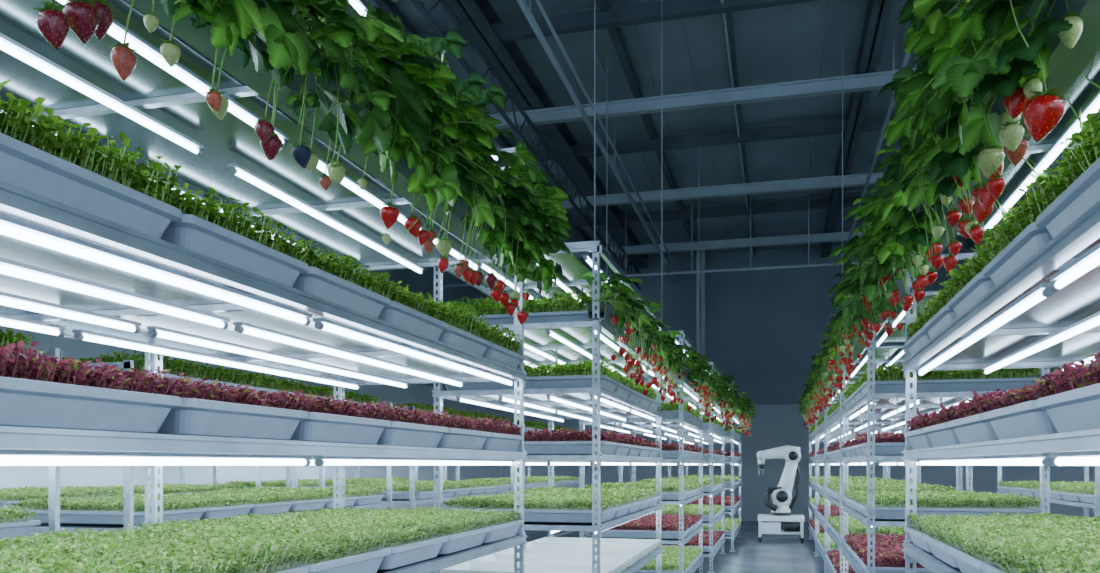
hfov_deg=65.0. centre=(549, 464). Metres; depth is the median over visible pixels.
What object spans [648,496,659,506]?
tray
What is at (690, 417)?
tray
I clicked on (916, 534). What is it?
tray
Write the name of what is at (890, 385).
tray
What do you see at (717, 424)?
bed
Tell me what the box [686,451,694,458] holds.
tray
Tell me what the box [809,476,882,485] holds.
bed
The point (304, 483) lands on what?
bed
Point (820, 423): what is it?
bed
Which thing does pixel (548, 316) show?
tray
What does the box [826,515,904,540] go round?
bed
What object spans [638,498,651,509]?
tray
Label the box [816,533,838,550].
bed
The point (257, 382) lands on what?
bed
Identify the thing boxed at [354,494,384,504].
tray
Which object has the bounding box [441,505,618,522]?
tray
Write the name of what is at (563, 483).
tray
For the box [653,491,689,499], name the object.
tray
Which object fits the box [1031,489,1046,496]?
tray
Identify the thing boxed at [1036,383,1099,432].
tray
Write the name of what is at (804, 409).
planters
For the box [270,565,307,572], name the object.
tray
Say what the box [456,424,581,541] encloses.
rack
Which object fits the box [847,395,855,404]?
tray
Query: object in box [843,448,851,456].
tray
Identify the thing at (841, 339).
plants
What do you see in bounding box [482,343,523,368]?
tray
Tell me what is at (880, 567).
tray
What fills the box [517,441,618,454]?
tray
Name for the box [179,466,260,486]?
rack
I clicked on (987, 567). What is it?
tray
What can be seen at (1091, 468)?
wall
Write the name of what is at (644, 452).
tray
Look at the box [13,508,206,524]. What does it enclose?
tray
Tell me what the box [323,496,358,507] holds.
tray
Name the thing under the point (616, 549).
tray
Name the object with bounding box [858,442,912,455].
tray
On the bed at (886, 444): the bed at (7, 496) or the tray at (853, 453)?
the tray at (853, 453)
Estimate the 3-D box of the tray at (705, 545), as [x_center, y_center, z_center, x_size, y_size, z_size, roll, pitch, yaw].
[1.784,1.157,12.240,1.120,0.085,0.538,0,0,15]
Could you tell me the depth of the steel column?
21.26 m
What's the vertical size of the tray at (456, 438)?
0.085 m
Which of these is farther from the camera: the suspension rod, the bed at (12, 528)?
the suspension rod
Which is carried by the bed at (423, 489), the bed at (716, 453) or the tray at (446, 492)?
the tray at (446, 492)
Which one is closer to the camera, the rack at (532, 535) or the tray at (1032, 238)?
the tray at (1032, 238)
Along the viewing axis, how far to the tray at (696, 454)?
10.34 m
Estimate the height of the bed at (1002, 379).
0.218 m
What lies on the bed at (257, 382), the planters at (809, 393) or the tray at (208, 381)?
the tray at (208, 381)
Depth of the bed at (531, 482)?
14.25 m
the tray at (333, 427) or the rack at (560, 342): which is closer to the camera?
the tray at (333, 427)
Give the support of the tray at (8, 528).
on the bed at (12, 528)
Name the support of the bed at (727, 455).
in the rack at (732, 439)
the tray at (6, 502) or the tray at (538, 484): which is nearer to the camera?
the tray at (6, 502)
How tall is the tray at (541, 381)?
0.085 m
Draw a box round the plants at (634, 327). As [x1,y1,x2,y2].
[581,271,688,404]
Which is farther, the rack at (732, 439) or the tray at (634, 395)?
the rack at (732, 439)
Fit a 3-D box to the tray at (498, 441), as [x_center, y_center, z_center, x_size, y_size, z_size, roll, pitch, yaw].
[-0.740,-0.111,4.446,1.120,0.085,0.538,0,0,15]
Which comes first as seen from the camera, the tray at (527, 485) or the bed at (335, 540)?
the bed at (335, 540)
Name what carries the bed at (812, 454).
in the rack at (836, 399)
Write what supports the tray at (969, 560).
on the bed at (1023, 543)
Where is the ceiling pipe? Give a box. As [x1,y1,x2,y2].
[444,0,910,286]
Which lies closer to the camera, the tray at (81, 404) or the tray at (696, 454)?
the tray at (81, 404)
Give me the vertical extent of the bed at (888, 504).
0.181 m
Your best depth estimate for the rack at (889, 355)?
9.33 m
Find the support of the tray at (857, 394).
on the bed at (1002, 379)
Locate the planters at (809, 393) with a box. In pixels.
[802,364,834,422]
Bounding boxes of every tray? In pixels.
[0,132,181,238]
[0,376,181,433]
[0,499,44,508]
[0,520,40,539]
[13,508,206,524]
[144,372,206,384]
[154,398,307,439]
[160,213,307,286]
[186,504,253,519]
[207,380,253,391]
[248,501,293,514]
[254,387,293,397]
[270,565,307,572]
[285,547,390,572]
[289,499,328,511]
[290,412,390,444]
[292,266,390,317]
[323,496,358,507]
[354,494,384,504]
[370,490,437,499]
[375,421,447,447]
[378,301,447,339]
[378,535,447,569]
[436,428,490,449]
[436,489,456,497]
[438,325,490,355]
[438,526,490,554]
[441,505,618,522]
[441,561,618,572]
[444,375,618,391]
[453,488,471,495]
[469,487,485,494]
[470,310,603,324]
[470,554,631,572]
[481,432,523,451]
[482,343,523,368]
[482,519,523,542]
[483,486,498,492]
[493,547,642,566]
[496,485,510,491]
[507,483,535,488]
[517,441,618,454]
[517,542,651,559]
[525,427,534,431]
[531,537,659,552]
[534,482,544,487]
[559,481,567,485]
[566,480,574,484]
[585,528,689,538]
[595,410,689,419]
[613,443,631,455]
[614,383,631,396]
[614,503,631,517]
[626,445,642,455]
[627,389,642,401]
[627,500,642,513]
[635,566,689,572]
[638,395,651,406]
[638,446,651,456]
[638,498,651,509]
[648,400,659,410]
[648,448,659,456]
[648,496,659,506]
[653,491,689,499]
[658,450,689,458]
[662,543,716,551]
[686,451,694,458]
[686,514,716,521]
[687,414,694,420]
[687,490,694,497]
[691,452,698,458]
[691,488,698,496]
[700,423,716,428]
[700,454,716,459]
[700,485,716,491]
[705,529,735,535]
[722,431,735,435]
[722,456,735,460]
[722,481,735,486]
[724,505,735,510]
[835,408,845,415]
[835,450,846,457]
[835,492,845,501]
[835,531,904,540]
[843,400,850,408]
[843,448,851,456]
[843,496,851,507]
[843,540,850,553]
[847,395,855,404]
[847,446,856,456]
[847,498,856,510]
[847,546,856,560]
[852,389,862,399]
[852,445,863,455]
[852,501,863,514]
[852,552,862,567]
[858,377,1039,394]
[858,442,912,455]
[858,504,1045,519]
[858,559,931,572]
[904,328,930,354]
[904,428,932,449]
[904,526,932,553]
[923,304,956,338]
[923,422,959,446]
[923,534,959,568]
[948,271,994,316]
[948,413,998,443]
[948,546,994,572]
[983,222,1052,285]
[983,400,1057,439]
[983,563,1005,572]
[997,486,1010,492]
[1007,487,1021,494]
[1018,488,1034,495]
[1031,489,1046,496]
[1036,157,1099,237]
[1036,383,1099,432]
[1045,491,1065,499]
[1059,492,1080,501]
[1076,494,1094,503]
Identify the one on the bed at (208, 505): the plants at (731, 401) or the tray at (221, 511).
the tray at (221, 511)
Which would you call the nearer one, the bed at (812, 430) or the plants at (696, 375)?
the plants at (696, 375)
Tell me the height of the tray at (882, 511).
0.085 m
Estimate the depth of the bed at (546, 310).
5.62 m
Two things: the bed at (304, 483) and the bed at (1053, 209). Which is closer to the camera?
the bed at (1053, 209)
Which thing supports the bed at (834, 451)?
in the rack at (889, 355)
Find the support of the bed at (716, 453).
in the rack at (710, 433)
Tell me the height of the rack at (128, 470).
2.070 m
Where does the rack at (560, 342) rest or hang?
on the floor
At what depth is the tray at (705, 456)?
11.89 m
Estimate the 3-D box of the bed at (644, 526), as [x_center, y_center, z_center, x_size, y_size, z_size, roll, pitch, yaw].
[1.155,0.691,10.251,1.149,0.178,2.213,0,0,15]
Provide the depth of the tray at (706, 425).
11.89 m
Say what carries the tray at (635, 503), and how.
on the bed at (552, 504)
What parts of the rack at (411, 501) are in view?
frame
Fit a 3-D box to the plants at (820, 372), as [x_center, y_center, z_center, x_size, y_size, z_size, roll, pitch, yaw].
[3.228,-1.034,9.835,0.572,0.758,3.047,0,0,15]
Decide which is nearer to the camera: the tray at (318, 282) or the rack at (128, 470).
the tray at (318, 282)
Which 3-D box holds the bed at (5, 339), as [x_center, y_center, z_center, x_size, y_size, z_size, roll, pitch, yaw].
[-3.586,-0.601,3.064,1.188,0.228,3.310,0,0,15]
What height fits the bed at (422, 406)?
0.223 m
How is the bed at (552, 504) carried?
in the rack at (560, 342)
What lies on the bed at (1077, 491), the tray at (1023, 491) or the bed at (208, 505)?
the tray at (1023, 491)
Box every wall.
[0,12,500,534]
[501,237,1082,521]
[1083,369,1094,517]
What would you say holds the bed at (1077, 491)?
in the rack at (1096, 506)
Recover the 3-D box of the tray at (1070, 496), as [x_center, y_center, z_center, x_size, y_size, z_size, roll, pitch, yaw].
[5.894,0.330,8.807,1.120,0.085,0.538,0,0,15]
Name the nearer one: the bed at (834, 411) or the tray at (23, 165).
the tray at (23, 165)
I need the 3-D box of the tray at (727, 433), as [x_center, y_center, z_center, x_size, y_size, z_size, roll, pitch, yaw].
[2.657,-0.530,15.040,1.120,0.085,0.538,0,0,15]
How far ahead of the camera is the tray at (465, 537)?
3.72 m
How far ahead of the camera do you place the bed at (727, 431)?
14.88 m
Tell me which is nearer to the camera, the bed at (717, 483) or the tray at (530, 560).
the tray at (530, 560)
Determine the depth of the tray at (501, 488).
12.07 m
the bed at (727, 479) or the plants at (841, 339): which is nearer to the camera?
the plants at (841, 339)
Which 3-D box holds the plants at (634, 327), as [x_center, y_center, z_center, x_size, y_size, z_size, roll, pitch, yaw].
[0.752,-0.906,6.864,0.608,0.740,3.405,0,0,15]
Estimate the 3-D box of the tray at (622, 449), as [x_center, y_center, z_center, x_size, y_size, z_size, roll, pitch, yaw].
[0.013,-0.111,6.394,1.120,0.085,0.538,0,0,15]
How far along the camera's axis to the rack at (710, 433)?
12.07 m
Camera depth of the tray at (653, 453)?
7.75 m
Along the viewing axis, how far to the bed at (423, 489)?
10.12 m
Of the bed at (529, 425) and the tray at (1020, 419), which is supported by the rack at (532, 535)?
the bed at (529, 425)
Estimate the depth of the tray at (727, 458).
14.69 m
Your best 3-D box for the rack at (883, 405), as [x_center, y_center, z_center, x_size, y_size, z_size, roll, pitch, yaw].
[2.972,0.025,6.809,1.155,2.850,2.365,0,0,15]
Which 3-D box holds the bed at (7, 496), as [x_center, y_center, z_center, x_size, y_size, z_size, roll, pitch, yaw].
[-4.424,0.282,8.511,1.151,0.179,3.282,0,0,15]
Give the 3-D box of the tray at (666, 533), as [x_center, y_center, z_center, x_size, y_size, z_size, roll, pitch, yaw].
[0.947,0.738,9.462,1.120,0.085,0.538,0,0,15]
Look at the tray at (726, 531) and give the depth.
14.71 m
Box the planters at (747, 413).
[733,392,756,437]
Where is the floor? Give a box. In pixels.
[558,521,828,572]
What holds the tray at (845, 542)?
on the bed at (889, 556)
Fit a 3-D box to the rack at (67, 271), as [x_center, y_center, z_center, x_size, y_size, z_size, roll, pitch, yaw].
[-1.224,-0.115,2.611,1.155,3.130,4.425,0,0,15]
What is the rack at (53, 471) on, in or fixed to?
on the floor
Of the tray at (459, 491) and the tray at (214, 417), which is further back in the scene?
the tray at (459, 491)
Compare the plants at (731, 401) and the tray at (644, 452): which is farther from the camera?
the plants at (731, 401)
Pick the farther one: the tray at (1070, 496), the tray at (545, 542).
the tray at (1070, 496)
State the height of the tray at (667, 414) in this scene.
0.085 m
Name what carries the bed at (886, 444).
in the rack at (883, 405)
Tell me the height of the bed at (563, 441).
0.186 m
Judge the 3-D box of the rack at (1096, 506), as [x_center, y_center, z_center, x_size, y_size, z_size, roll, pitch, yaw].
[6.170,0.415,9.854,1.155,2.070,3.845,0,0,15]
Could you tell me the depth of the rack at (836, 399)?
15.03 m
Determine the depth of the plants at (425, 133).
2.54 m
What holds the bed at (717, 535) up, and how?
in the rack at (710, 433)
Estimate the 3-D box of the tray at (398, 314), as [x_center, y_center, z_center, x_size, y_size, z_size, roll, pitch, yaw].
[-1.015,-0.530,3.402,1.120,0.085,0.538,0,0,15]
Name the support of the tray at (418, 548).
on the bed at (335, 540)
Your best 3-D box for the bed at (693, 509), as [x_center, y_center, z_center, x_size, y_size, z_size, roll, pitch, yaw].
[1.993,0.690,13.023,1.160,0.180,2.215,0,0,15]
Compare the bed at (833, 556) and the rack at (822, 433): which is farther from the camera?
the rack at (822, 433)
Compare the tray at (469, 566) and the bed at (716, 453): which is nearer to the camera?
the tray at (469, 566)
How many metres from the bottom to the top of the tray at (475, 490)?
0.085 m
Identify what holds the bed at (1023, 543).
in the rack at (1045, 313)
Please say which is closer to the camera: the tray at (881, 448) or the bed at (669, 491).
the tray at (881, 448)
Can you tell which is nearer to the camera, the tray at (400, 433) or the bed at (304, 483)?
the tray at (400, 433)
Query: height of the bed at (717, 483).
0.178 m
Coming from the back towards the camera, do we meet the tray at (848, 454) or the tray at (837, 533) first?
the tray at (837, 533)
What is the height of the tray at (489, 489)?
0.085 m
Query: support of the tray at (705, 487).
on the bed at (717, 483)
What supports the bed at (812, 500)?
in the rack at (836, 399)
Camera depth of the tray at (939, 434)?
3.26 m
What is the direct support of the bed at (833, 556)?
in the rack at (889, 355)
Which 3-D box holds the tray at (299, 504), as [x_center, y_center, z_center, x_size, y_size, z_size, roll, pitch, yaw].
[-2.483,0.330,7.244,1.120,0.085,0.538,0,0,15]
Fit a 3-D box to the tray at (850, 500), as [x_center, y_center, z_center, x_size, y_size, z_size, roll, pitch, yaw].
[3.040,0.330,7.068,1.120,0.085,0.538,0,0,15]
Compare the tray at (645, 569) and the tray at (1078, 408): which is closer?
the tray at (1078, 408)
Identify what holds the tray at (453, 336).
on the bed at (34, 158)
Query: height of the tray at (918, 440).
0.085 m
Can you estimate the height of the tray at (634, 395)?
0.085 m
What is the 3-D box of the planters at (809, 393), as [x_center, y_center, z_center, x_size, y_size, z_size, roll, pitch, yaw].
[3.970,-1.030,12.671,0.549,0.746,3.125,0,0,16]
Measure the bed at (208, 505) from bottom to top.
0.182 m
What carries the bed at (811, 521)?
in the rack at (836, 399)
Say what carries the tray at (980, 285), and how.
on the bed at (1053, 209)
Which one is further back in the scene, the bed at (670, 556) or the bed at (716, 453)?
the bed at (716, 453)
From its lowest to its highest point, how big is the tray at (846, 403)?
0.085 m
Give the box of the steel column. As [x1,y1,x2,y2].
[696,250,704,475]
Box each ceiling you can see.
[213,0,993,267]
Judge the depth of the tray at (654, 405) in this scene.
7.75 m
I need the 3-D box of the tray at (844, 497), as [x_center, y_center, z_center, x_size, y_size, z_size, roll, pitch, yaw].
[3.178,0.330,7.590,1.120,0.085,0.538,0,0,15]
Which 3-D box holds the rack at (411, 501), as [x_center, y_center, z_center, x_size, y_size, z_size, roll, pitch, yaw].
[-1.505,0.415,10.949,1.155,2.070,3.645,0,0,15]
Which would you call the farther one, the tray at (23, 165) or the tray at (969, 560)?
the tray at (969, 560)
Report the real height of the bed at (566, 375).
0.230 m
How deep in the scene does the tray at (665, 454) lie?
9.12 m
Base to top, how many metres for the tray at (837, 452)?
0.085 m
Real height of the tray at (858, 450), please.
0.085 m
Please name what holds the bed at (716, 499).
in the rack at (732, 439)
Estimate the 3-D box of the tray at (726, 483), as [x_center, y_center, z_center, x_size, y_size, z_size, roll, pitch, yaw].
[2.657,0.330,15.040,1.120,0.085,0.538,0,0,15]
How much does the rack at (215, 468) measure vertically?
2.070 m
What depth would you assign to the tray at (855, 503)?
6.61 m
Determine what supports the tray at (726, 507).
on the bed at (716, 499)
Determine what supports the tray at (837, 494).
on the bed at (833, 489)
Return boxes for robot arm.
[756,445,804,542]
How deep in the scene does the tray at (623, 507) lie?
6.20 m
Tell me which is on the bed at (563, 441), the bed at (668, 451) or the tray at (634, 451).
the tray at (634, 451)
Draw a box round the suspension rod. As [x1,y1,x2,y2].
[594,0,842,354]
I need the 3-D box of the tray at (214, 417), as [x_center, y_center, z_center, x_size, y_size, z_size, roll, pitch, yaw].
[-1.291,-0.111,2.358,1.120,0.085,0.538,0,0,15]
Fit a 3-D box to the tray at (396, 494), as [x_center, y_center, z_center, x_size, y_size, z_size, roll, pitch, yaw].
[-1.850,0.330,9.642,1.120,0.085,0.538,0,0,15]
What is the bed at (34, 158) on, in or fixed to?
in the rack at (67, 271)
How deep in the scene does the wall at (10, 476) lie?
13.26 m
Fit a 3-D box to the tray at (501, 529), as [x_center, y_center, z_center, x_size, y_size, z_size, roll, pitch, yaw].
[-0.740,0.330,4.446,1.120,0.085,0.538,0,0,15]
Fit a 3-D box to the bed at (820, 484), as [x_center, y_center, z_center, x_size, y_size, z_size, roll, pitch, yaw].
[4.440,0.280,12.370,1.151,0.185,2.211,0,0,15]
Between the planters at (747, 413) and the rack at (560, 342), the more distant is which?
the planters at (747, 413)
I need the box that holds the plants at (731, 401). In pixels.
[710,374,741,428]
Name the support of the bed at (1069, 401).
in the rack at (1045, 313)
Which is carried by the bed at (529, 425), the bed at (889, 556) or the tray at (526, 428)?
the tray at (526, 428)
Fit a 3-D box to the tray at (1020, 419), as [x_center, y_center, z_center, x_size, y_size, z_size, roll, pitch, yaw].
[1.738,-0.111,2.137,1.120,0.085,0.538,0,0,15]
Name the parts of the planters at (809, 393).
fruit stem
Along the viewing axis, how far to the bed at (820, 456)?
12.43 m
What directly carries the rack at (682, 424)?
on the floor
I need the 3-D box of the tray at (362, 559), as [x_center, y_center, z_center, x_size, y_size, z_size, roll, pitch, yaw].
[-1.153,0.330,2.880,1.120,0.085,0.538,0,0,15]
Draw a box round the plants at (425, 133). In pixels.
[32,0,570,324]
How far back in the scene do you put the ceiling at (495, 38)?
12.83 m
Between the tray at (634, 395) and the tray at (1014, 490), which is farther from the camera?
the tray at (1014, 490)
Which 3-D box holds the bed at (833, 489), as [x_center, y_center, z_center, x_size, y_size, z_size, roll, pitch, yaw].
[3.691,0.282,9.518,1.166,0.180,2.214,0,0,15]
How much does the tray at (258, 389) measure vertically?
0.085 m
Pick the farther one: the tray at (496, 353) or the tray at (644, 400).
the tray at (644, 400)
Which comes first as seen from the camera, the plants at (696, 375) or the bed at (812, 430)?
the plants at (696, 375)
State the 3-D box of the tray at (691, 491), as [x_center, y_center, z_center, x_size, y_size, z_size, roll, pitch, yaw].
[1.085,0.330,9.984,1.120,0.085,0.538,0,0,15]
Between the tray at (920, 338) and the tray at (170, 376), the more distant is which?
the tray at (170, 376)
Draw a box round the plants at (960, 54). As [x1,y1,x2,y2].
[827,0,1099,347]
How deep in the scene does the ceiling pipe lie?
13.49 m
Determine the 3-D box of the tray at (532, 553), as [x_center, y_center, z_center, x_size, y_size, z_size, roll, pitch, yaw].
[0.150,0.738,6.916,1.120,0.085,0.538,0,0,15]
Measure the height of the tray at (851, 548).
0.085 m
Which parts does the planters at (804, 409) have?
fruit stem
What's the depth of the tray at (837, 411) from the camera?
8.81 m
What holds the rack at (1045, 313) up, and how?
on the floor
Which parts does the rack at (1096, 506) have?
rail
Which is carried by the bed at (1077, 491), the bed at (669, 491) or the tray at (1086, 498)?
the tray at (1086, 498)
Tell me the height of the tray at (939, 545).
0.085 m
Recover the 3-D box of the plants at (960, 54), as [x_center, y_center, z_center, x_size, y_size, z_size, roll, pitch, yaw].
[1.507,-1.149,2.941,0.879,0.919,5.909,0,0,15]
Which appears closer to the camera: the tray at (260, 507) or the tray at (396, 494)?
the tray at (260, 507)
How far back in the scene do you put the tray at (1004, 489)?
11.51 m
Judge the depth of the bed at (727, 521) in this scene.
15.13 m
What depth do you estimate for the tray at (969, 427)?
2.73 m
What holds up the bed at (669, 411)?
in the rack at (682, 424)
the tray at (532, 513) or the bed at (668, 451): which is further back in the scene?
the bed at (668, 451)
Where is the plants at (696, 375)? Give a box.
[672,346,728,421]
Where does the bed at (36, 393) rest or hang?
in the rack at (67, 271)
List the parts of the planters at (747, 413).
fruit stem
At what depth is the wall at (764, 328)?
22.32 m
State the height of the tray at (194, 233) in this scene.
0.085 m
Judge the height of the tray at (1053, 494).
0.085 m
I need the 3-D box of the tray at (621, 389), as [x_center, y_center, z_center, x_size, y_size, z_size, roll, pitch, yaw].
[0.013,-0.530,6.394,1.120,0.085,0.538,0,0,15]
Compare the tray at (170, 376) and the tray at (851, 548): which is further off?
the tray at (851, 548)
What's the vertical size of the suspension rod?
4.135 m
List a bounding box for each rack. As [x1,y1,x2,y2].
[0,0,526,572]
[25,348,61,537]
[32,360,393,532]
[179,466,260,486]
[213,465,417,508]
[319,406,513,572]
[432,239,662,572]
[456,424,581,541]
[578,330,703,572]
[631,362,725,572]
[667,382,741,551]
[808,394,886,553]
[814,376,912,572]
[825,345,961,572]
[841,252,1049,572]
[902,0,1099,572]
[996,465,1099,517]
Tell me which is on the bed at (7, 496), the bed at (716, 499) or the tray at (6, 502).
the tray at (6, 502)
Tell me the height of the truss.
0.459 m
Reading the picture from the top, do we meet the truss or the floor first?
the truss
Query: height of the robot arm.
1.825 m
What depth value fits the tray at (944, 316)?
3.25 m
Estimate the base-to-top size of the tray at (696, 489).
0.085 m
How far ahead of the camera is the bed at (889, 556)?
6.35 m
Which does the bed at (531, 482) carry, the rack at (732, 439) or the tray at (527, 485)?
the tray at (527, 485)
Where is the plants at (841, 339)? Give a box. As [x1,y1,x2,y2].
[820,260,884,388]
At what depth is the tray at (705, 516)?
11.90 m
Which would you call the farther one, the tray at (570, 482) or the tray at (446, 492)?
the tray at (570, 482)
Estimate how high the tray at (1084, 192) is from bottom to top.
0.085 m
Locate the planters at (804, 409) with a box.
[796,379,823,430]
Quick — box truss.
[410,0,640,289]
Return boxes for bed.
[0,79,525,368]
[0,328,39,357]
[0,341,523,451]
[0,483,244,508]
[0,505,40,539]
[0,506,523,572]
[10,486,384,524]
[43,350,380,404]
[219,477,408,488]
[336,480,510,499]
[393,402,509,425]
[441,486,659,522]
[444,358,659,410]
[447,292,622,324]
[460,476,579,488]
[508,420,578,431]
[517,428,659,456]
[585,482,702,499]
[585,513,702,538]
[595,401,702,424]
[635,545,702,572]
[636,478,723,491]
[647,504,723,521]
[653,443,702,458]
[661,530,723,551]
[671,475,741,486]
[685,495,740,510]
[700,413,723,432]
[700,449,723,460]
[703,517,740,535]
[720,451,740,460]
[722,425,741,438]
[809,425,814,437]
[809,451,814,460]
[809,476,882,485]
[809,497,834,509]
[809,519,823,533]
[814,414,828,431]
[816,448,828,459]
[816,477,910,490]
[816,504,848,520]
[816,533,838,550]
[826,400,845,422]
[826,442,846,458]
[826,481,955,501]
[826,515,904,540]
[826,549,855,572]
[841,363,1039,408]
[843,432,912,456]
[843,490,1045,519]
[843,533,931,572]
[904,108,1099,354]
[904,348,1099,449]
[904,512,1099,572]
[997,480,1094,503]
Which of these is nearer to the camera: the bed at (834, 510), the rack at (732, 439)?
the bed at (834, 510)
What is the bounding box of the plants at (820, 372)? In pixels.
[807,330,855,411]
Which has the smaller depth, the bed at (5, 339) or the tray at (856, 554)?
the bed at (5, 339)

